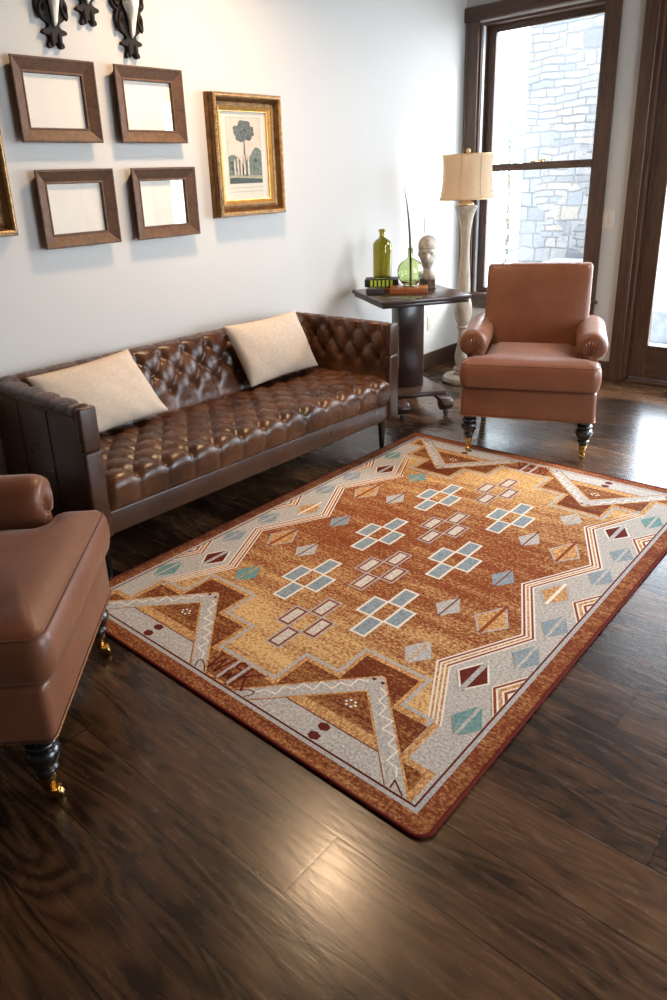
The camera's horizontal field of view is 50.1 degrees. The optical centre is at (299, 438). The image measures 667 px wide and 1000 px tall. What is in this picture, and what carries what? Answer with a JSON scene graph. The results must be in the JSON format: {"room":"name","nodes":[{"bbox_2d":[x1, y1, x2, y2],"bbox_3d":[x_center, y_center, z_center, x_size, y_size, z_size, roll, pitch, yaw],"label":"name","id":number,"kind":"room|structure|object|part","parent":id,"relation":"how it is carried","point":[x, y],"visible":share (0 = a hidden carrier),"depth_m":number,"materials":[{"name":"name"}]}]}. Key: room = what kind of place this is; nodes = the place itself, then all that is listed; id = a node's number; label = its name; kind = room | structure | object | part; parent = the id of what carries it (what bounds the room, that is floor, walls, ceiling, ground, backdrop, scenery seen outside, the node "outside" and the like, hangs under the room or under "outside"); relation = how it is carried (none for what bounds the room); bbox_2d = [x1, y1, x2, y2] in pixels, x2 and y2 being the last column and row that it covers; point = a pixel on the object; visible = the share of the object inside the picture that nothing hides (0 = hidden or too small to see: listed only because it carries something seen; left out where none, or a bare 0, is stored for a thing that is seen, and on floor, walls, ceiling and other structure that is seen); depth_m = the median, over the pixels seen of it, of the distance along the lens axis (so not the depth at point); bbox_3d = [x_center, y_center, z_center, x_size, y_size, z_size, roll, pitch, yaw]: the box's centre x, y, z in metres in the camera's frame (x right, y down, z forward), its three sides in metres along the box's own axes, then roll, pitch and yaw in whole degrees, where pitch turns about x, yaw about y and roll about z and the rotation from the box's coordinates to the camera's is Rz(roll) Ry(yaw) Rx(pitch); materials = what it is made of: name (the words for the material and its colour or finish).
{"room":"living room","nodes":[
{"label":"living room","id":0,"kind":"room"},
{"bbox_2d":[0,0,466,474],"bbox_3d":[-1.269,-0.976,3.169,0.140,2.930,7.775,15,26,40],"label":"wall","id":1,"kind":"structure","parent":0,"point":[371,92],"depth_m":4.05,"materials":[{"name":"grey paint"}]},
{"bbox_2d":[0,130,18,236],"bbox_3d":[-1.413,-1.102,2.801,0.073,0.628,0.520,15,26,40],"label":"picture","id":2,"kind":"object","parent":1,"relation":"attached to","point":[8,225],"visible":1,"depth_m":3.01,"materials":[{"name":"brown metal"}]},
{"bbox_2d":[32,0,67,49],"bbox_3d":[-1.028,-1.911,2.961,0.115,0.502,0.178,15,26,40],"label":"trophy","id":3,"kind":"object","parent":1,"relation":"attached to","point":[52,13],"visible":1,"depth_m":3.03,"materials":[{"name":"brown wood"}]},
{"bbox_2d":[8,53,103,142],"bbox_3d":[-1.059,-1.472,3.109,0.048,0.336,0.398,15,26,40],"label":"picture frame","id":4,"kind":"object","parent":1,"relation":"attached to","point":[57,101],"visible":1,"depth_m":3.11,"materials":[{"name":"brown wood"}]},
{"bbox_2d":[34,168,121,249],"bbox_3d":[-1.019,-1.061,3.280,0.048,0.336,0.398,15,26,40],"label":"picture frame","id":5,"kind":"object","parent":1,"relation":"attached to","point":[78,207],"visible":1,"depth_m":3.28,"materials":[{"name":"brown wood"}]},
{"bbox_2d":[74,0,98,26],"bbox_3d":[-0.913,-2.059,3.046,0.115,0.502,0.178,15,26,40],"label":"trophy","id":6,"kind":"object","parent":1,"relation":"attached to","point":[87,11],"visible":1,"depth_m":3.13,"materials":[{"name":"brown wood"}]},
{"bbox_2d":[108,0,143,59],"bbox_3d":[-0.762,-2.013,3.234,0.115,0.502,0.178,15,26,40],"label":"trophy","id":7,"kind":"object","parent":1,"relation":"attached to","point":[127,18],"visible":1,"depth_m":3.28,"materials":[{"name":"brown wood"}]},
{"bbox_2d":[112,63,187,142],"bbox_3d":[-0.723,-1.611,3.451,0.048,0.336,0.398,15,26,40],"label":"picture frame","id":8,"kind":"object","parent":1,"relation":"attached to","point":[150,100],"visible":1,"depth_m":3.46,"materials":[{"name":"brown wood"}]},
{"bbox_2d":[130,167,200,239],"bbox_3d":[-0.683,-1.199,3.622,0.048,0.336,0.398,15,26,40],"label":"picture frame","id":9,"kind":"object","parent":1,"relation":"attached to","point":[165,200],"visible":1,"depth_m":3.63,"materials":[{"name":"brown wood"}]},
{"bbox_2d":[203,91,285,217],"bbox_3d":[-0.284,-1.567,3.950,0.073,0.628,0.522,15,26,40],"label":"print","id":10,"kind":"object","parent":1,"relation":"attached to","point":[244,131],"visible":1,"depth_m":3.95,"materials":[{"name":"brown metal"}]},
{"bbox_2d":[424,217,429,232],"bbox_3d":[0.976,-1.627,5.420,0.010,0.115,0.070,15,26,40],"label":"light switch","id":11,"kind":"object","parent":1,"relation":"attached to","point":[427,219],"visible":1,"depth_m":5.42,"materials":[{"name":"beige plastic"}]},
{"bbox_2d":[427,315,431,329],"bbox_3d":[1.049,-0.929,5.716,0.010,0.115,0.070,15,26,40],"label":"wall outlet","id":12,"kind":"object","parent":1,"relation":"attached to","point":[429,318],"visible":1,"depth_m":5.71,"materials":[{"name":"beige plastic"}]},
{"bbox_2d":[423,343,456,370],"bbox_3d":[-1.177,0.289,3.537,0.016,0.134,7.499,15,26,40],"label":"baseboard","id":13,"kind":"structure","parent":1,"relation":"attached to","point":[437,357],"depth_m":5.90,"materials":[{"name":"brown wood"}]},
{"bbox_2d":[0,359,666,999],"bbox_3d":[0.947,0.913,1.831,5.600,0.080,7.675,15,26,40],"label":"floor","id":14,"kind":"structure","parent":0,"point":[183,854],"depth_m":1.69,"materials":[{"name":"brown wood"}]},
{"bbox_2d":[0,474,111,798],"bbox_3d":[-0.981,0.401,1.968,0.774,0.965,0.772,-3,20,-2],"label":"armchair","id":15,"kind":"object","parent":14,"relation":"on","point":[55,590],"visible":1,"depth_m":1.85,"materials":[{"name":"leather"}]},
{"bbox_3d":[-1.026,0.263,2.242,0.499,0.305,0.158,-3,20,-2],"label":"armrest","id":16,"kind":"part","parent":15,"relation":"part of","materials":[{"name":"leather"}]},
{"bbox_3d":[-0.651,0.805,1.810,0.089,0.150,0.089,-3,20,-2],"label":"leg","id":17,"kind":"part","parent":15,"relation":"part of","materials":[{"name":"black paint"}]},
{"bbox_2d":[0,510,109,685],"bbox_3d":[-0.869,0.404,1.974,0.552,0.169,0.720,-3,20,-2],"label":"seat cushion","id":18,"kind":"object","parent":15,"relation":"on","point":[50,566],"depth_m":1.86,"materials":[{"name":"leather"}]},
{"bbox_3d":[-0.954,0.572,2.030,0.675,0.170,0.690,-3,20,-2],"label":"seat","id":19,"kind":"part","parent":15,"relation":"part of","materials":[{"name":"leather"}]},
{"bbox_3d":[-0.951,0.643,2.056,0.685,0.007,0.702,-3,20,-2],"label":"nailhead trim","id":20,"kind":"part","parent":15,"relation":"part of","materials":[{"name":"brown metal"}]},
{"bbox_3d":[-0.679,0.604,2.374,0.089,0.150,0.089,-3,20,-2],"label":"leg","id":21,"kind":"part","parent":15,"relation":"part of","materials":[{"name":"black paint"}]},
{"bbox_2d":[0,312,397,574],"bbox_3d":[-0.388,-0.108,3.645,0.786,0.736,1.971,16,27,42],"label":"tufted sofa","id":22,"kind":"object","parent":14,"relation":"on","point":[217,431],"visible":0.82,"depth_m":3.38,"materials":[{"name":"brown leather"}]},
{"bbox_3d":[-1.037,-0.032,2.945,0.678,0.346,0.091,16,27,42],"label":"armrest","id":23,"kind":"part","parent":22,"relation":"part of","materials":[{"name":"brown leather"}]},
{"bbox_3d":[-1.064,0.073,2.999,0.741,0.530,0.062,16,27,42],"label":"panel","id":24,"kind":"part","parent":22,"relation":"part of","materials":[{"name":"brown leather"}]},
{"bbox_3d":[-0.788,0.141,2.745,0.034,0.549,0.080,16,27,42],"label":"panel","id":25,"kind":"part","parent":22,"relation":"part of","materials":[{"name":"brown leather"}]},
{"bbox_2d":[25,349,167,432],"bbox_3d":[-0.913,-0.203,3.287,0.186,0.328,0.637,15,26,40],"label":"throw pillow","id":26,"kind":"object","parent":22,"relation":"on","point":[120,393],"visible":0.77,"depth_m":3.25,"materials":[{"name":"fabric"}]},
{"bbox_3d":[-0.789,0.471,2.907,0.052,0.182,0.052,16,27,42],"label":"leg","id":27,"kind":"part","parent":22,"relation":"part of","materials":[{"name":"black paint"}]},
{"bbox_3d":[-0.607,-0.352,3.772,0.203,0.344,1.919,16,27,42],"label":"backrest","id":28,"kind":"part","parent":22,"relation":"part of","materials":[{"name":"brown leather"}]},
{"bbox_2d":[99,367,389,509],"bbox_3d":[-0.328,-0.087,3.591,0.618,0.151,1.819,16,27,42],"label":"seat cushion","id":29,"kind":"object","parent":22,"relation":"on","point":[202,435],"depth_m":3.40,"materials":[{"name":"brown leather"}]},
{"bbox_3d":[-0.383,0.018,3.692,0.727,0.104,1.839,16,27,42],"label":"frame","id":30,"kind":"part","parent":22,"relation":"part of","materials":[{"name":"brown leather"}]},
{"bbox_2d":[223,310,317,386],"bbox_3d":[-0.147,-0.511,4.011,0.614,0.347,0.171,-18,25,-37],"label":"throw pillow","id":31,"kind":"object","parent":22,"relation":"on","point":[267,349],"visible":1,"depth_m":3.93,"materials":[{"name":"fabric"}]},
{"bbox_3d":[0.251,-0.445,4.265,0.741,0.530,0.062,16,27,42],"label":"panel","id":32,"kind":"part","parent":22,"relation":"part of","materials":[{"name":"brown leather"}]},
{"bbox_3d":[0.263,-0.544,4.196,0.678,0.346,0.091,16,27,42],"label":"armrest","id":33,"kind":"part","parent":22,"relation":"part of","materials":[{"name":"brown leather"}]},
{"bbox_3d":[0.477,-0.028,4.126,0.052,0.182,0.052,16,27,42],"label":"leg","id":34,"kind":"part","parent":22,"relation":"part of","materials":[{"name":"black paint"}]},
{"bbox_3d":[0.522,-0.376,4.007,0.034,0.549,0.080,16,27,42],"label":"panel","id":35,"kind":"part","parent":22,"relation":"part of","materials":[{"name":"brown leather"}]},
{"bbox_2d":[105,432,666,838],"bbox_3d":[0.500,0.458,3.024,1.639,0.011,2.409,15,26,40],"label":"area rug","id":36,"kind":"object","parent":14,"relation":"on","point":[390,621],"visible":0.89,"depth_m":2.61,"materials":[{"name":"orange fabric"}]},
{"bbox_2d":[459,262,608,459],"bbox_3d":[1.321,-0.465,4.046,0.772,0.965,0.774,5,21,20],"label":"armchair","id":37,"kind":"object","parent":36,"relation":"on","point":[536,347],"visible":1,"depth_m":3.90,"materials":[{"name":"leather"}]},
{"bbox_3d":[0.952,-0.066,3.997,0.089,0.150,0.089,5,21,20],"label":"leg","id":38,"kind":"part","parent":37,"relation":"part of","materials":[{"name":"black paint"}]},
{"bbox_3d":[1.041,-0.535,4.161,0.158,0.305,0.499,5,21,20],"label":"armrest","id":39,"kind":"part","parent":37,"relation":"part of","materials":[{"name":"leather"}]},
{"bbox_3d":[1.326,-0.216,4.117,0.702,0.007,0.685,5,21,20],"label":"nailhead trim","id":40,"kind":"part","parent":37,"relation":"part of","materials":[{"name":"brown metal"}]},
{"bbox_3d":[1.323,-0.287,4.092,0.690,0.170,0.675,5,21,20],"label":"seat","id":41,"kind":"part","parent":37,"relation":"part of","materials":[{"name":"leather"}]},
{"bbox_2d":[459,342,601,391],"bbox_3d":[1.284,-0.419,3.952,0.720,0.169,0.552,5,21,20],"label":"seat cushion","id":42,"kind":"object","parent":37,"relation":"on","point":[496,366],"depth_m":3.76,"materials":[{"name":"leather"}]},
{"bbox_3d":[1.397,-0.716,4.203,0.584,0.605,0.280,5,21,20],"label":"backrest","id":43,"kind":"part","parent":37,"relation":"part of","materials":[{"name":"leather"}]},
{"bbox_3d":[1.516,-0.021,3.796,0.089,0.150,0.089,5,21,20],"label":"leg","id":44,"kind":"part","parent":37,"relation":"part of","materials":[{"name":"black paint"}]},
{"bbox_3d":[1.617,-0.489,3.956,0.158,0.305,0.499,5,21,20],"label":"armrest","id":45,"kind":"part","parent":37,"relation":"part of","materials":[{"name":"leather"}]},
{"bbox_2d":[352,284,471,419],"bbox_3d":[0.738,-0.601,4.814,0.600,0.772,0.676,-7,20,-12],"label":"side table","id":46,"kind":"object","parent":14,"relation":"on","point":[407,309],"visible":0.73,"depth_m":4.68,"materials":[{"name":"brown wood"}]},
{"bbox_2d":[366,287,385,294],"bbox_3d":[0.503,-0.970,4.680,0.118,0.034,0.088,2,20,14],"label":"book","id":47,"kind":"object","parent":46,"relation":"on","point":[370,290],"visible":1,"depth_m":4.64,"materials":[{"name":"grey paper"}]},
{"bbox_2d":[390,285,427,293],"bbox_3d":[0.718,-0.976,4.663,0.245,0.036,0.163,1,20,10],"label":"book","id":48,"kind":"object","parent":46,"relation":"on","point":[394,289],"visible":0.99,"depth_m":4.59,"materials":[{"name":"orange paper"}]},
{"bbox_2d":[397,247,422,286],"bbox_3d":[0.720,-1.110,4.617,0.166,0.247,0.166,15,26,40],"label":"round vase","id":49,"kind":"object","parent":48,"relation":"on","point":[410,270],"visible":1,"depth_m":4.57,"materials":[{"name":"green glass"}]},
{"bbox_2d":[404,188,411,247],"bbox_3d":[0.700,-1.295,4.573,0.018,0.600,0.072,-14,23,-29],"label":"dried quill","id":50,"kind":"object","parent":49,"relation":"in","point":[409,228],"visible":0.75,"depth_m":4.54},
{"bbox_2d":[418,235,437,289],"bbox_3d":[0.851,-1.169,4.722,0.147,0.348,0.147,-15,23,-30],"label":"bust","id":51,"kind":"object","parent":46,"relation":"on","point":[427,245],"visible":0.94,"depth_m":4.66,"materials":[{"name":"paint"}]},
{"bbox_3d":[0.576,-1.030,4.848,0.215,0.026,0.153,1,20,10],"label":"book","id":52,"kind":"object","parent":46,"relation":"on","visible":0},
{"bbox_2d":[365,276,398,286],"bbox_3d":[0.562,-1.063,4.833,0.225,0.048,0.159,1,20,10],"label":"book","id":53,"kind":"object","parent":52,"relation":"on","point":[369,281],"visible":0.84,"depth_m":4.76,"materials":[{"name":"black paper"}]},
{"bbox_2d":[373,229,391,278],"bbox_3d":[0.556,-1.238,4.776,0.125,0.320,0.125,15,26,40],"label":"glass bottle","id":54,"kind":"object","parent":53,"relation":"on","point":[382,246],"visible":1,"depth_m":4.74,"materials":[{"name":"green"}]},
{"bbox_2d":[439,148,494,385],"bbox_3d":[1.196,-1.214,5.158,0.386,1.650,0.386,-2,20,2],"label":"floor lamp","id":55,"kind":"object","parent":14,"relation":"on","point":[467,176],"visible":0.84,"depth_m":4.89,"materials":[{"name":"beige fabric"}]},
{"bbox_2d":[459,200,473,204],"bbox_3d":[1.173,-1.697,4.984,0.104,0.122,0.104,15,26,40],"label":"socket","id":56,"kind":"object","parent":55,"relation":"attached to","point":[467,202],"depth_m":4.97,"materials":[{"name":"gold metal"}]},
{"bbox_3d":[1.167,-1.815,4.942,0.380,0.295,0.380,15,26,40],"label":"lamp shade","id":57,"kind":"part","parent":55,"relation":"part of","materials":[{"name":"fabric"}]},
{"bbox_3d":[1.167,-1.815,4.942,0.387,0.298,0.387,15,26,40],"label":"shade trim","id":58,"kind":"part","parent":55,"relation":"part of","materials":[{"name":"beige fabric"}]},
{"bbox_2d":[457,0,646,360],"bbox_3d":[3.411,-1.510,3.910,5.600,2.850,0.160,15,26,40],"label":"wall","id":59,"kind":"structure","parent":0,"point":[633,13],"depth_m":4.86,"materials":[{"name":"grey paint"}]},
{"bbox_2d":[464,0,622,314],"bbox_3d":[1.748,-2.045,5.284,1.158,2.178,0.200,15,26,40],"label":"window","id":60,"kind":"structure","parent":59,"relation":"in","point":[482,38],"depth_m":5.15,"materials":[{"name":"brown"}]},
{"bbox_3d":[1.766,-2.497,5.173,0.891,1.002,0.036,15,26,40],"label":"sash","id":61,"kind":"part","parent":60,"relation":"part of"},
{"bbox_3d":[1.656,-3.006,4.886,1.158,0.094,0.034,15,26,40],"label":"head casing","id":62,"kind":"part","parent":60,"relation":"part of","materials":[{"name":"brown wood"}]},
{"bbox_3d":[1.749,-1.060,5.588,1.153,0.121,0.070,15,26,40],"label":"sill","id":63,"kind":"part","parent":60,"relation":"part of","materials":[{"name":"brown wood"}]},
{"bbox_3d":[1.783,-1.591,5.468,0.891,0.992,0.037,15,26,40],"label":"sash","id":64,"kind":"part","parent":60,"relation":"part of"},
{"bbox_3d":[1.799,-1.587,5.454,0.799,0.992,0.037,15,26,40],"label":"rail","id":65,"kind":"part","parent":60,"relation":"part of","materials":[{"name":"brown wood"}]},
{"bbox_3d":[1.782,-2.493,5.159,0.799,1.002,0.036,15,26,40],"label":"rail","id":66,"kind":"part","parent":60,"relation":"part of","materials":[{"name":"brown wood"}]},
{"bbox_2d":[598,360,608,378],"bbox_3d":[3.419,-0.207,4.303,5.584,0.134,0.016,15,26,40],"label":"baseboard","id":67,"kind":"structure","parent":59,"relation":"attached to","point":[604,364],"depth_m":5.30,"materials":[{"name":"brown wood"}]},
{"bbox_2d":[602,211,614,228],"bbox_3d":[2.165,-1.536,5.000,0.090,0.120,0.010,15,26,40],"label":"light switch","id":68,"kind":"object","parent":59,"relation":"attached to","point":[608,216],"visible":1,"depth_m":5.00,"materials":[{"name":"beige plastic"}]},
{"bbox_2d":[607,0,666,387],"bbox_3d":[3.316,-1.422,4.006,2.840,2.628,0.184,15,26,40],"label":"door","id":69,"kind":"structure","parent":59,"relation":"in","point":[632,359],"depth_m":4.88,"materials":[{"name":"brown wood"}]},
{"bbox_3d":[2.861,-1.496,4.447,1.066,2.459,0.043,15,26,40],"label":"rail","id":70,"kind":"part","parent":69,"relation":"part of","materials":[{"name":"brown wood"}]},
{"label":"outside","id":71,"kind":"structure","parent":0,"visible":0},
{"bbox_2d":[485,242,666,345],"bbox_3d":[6.856,-1.613,8.281,23.000,0.100,10.525,15,26,40],"label":"ground","id":72,"kind":"structure","parent":71,"point":[661,287],"depth_m":11.30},
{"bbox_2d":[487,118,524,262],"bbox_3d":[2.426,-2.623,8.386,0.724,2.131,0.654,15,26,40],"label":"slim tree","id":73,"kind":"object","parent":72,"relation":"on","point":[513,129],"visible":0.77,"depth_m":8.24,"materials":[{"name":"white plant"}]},
{"bbox_2d":[517,13,604,261],"bbox_3d":[2.980,-2.791,7.178,1.080,3.210,1.000,15,26,40],"label":"stone wall","id":74,"kind":"structure","parent":72,"relation":"on","point":[564,56],"depth_m":6.87,"materials":[{"name":"grey stone"}]},
{"bbox_2d":[544,258,582,261],"bbox_3d":[2.600,-1.375,6.974,0.380,0.720,0.380,15,26,40],"label":"planter","id":75,"kind":"object","parent":72,"relation":"on","point":[556,259],"visible":0.14,"depth_m":6.87,"materials":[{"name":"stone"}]},
{"bbox_2d":[650,304,666,343],"bbox_3d":[4.107,-0.887,6.041,2.680,0.295,0.400,15,26,40],"label":"stone ledge","id":76,"kind":"object","parent":72,"relation":"on","point":[658,334],"visible":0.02,"depth_m":6.51,"materials":[{"name":"white stone"}]}
]}

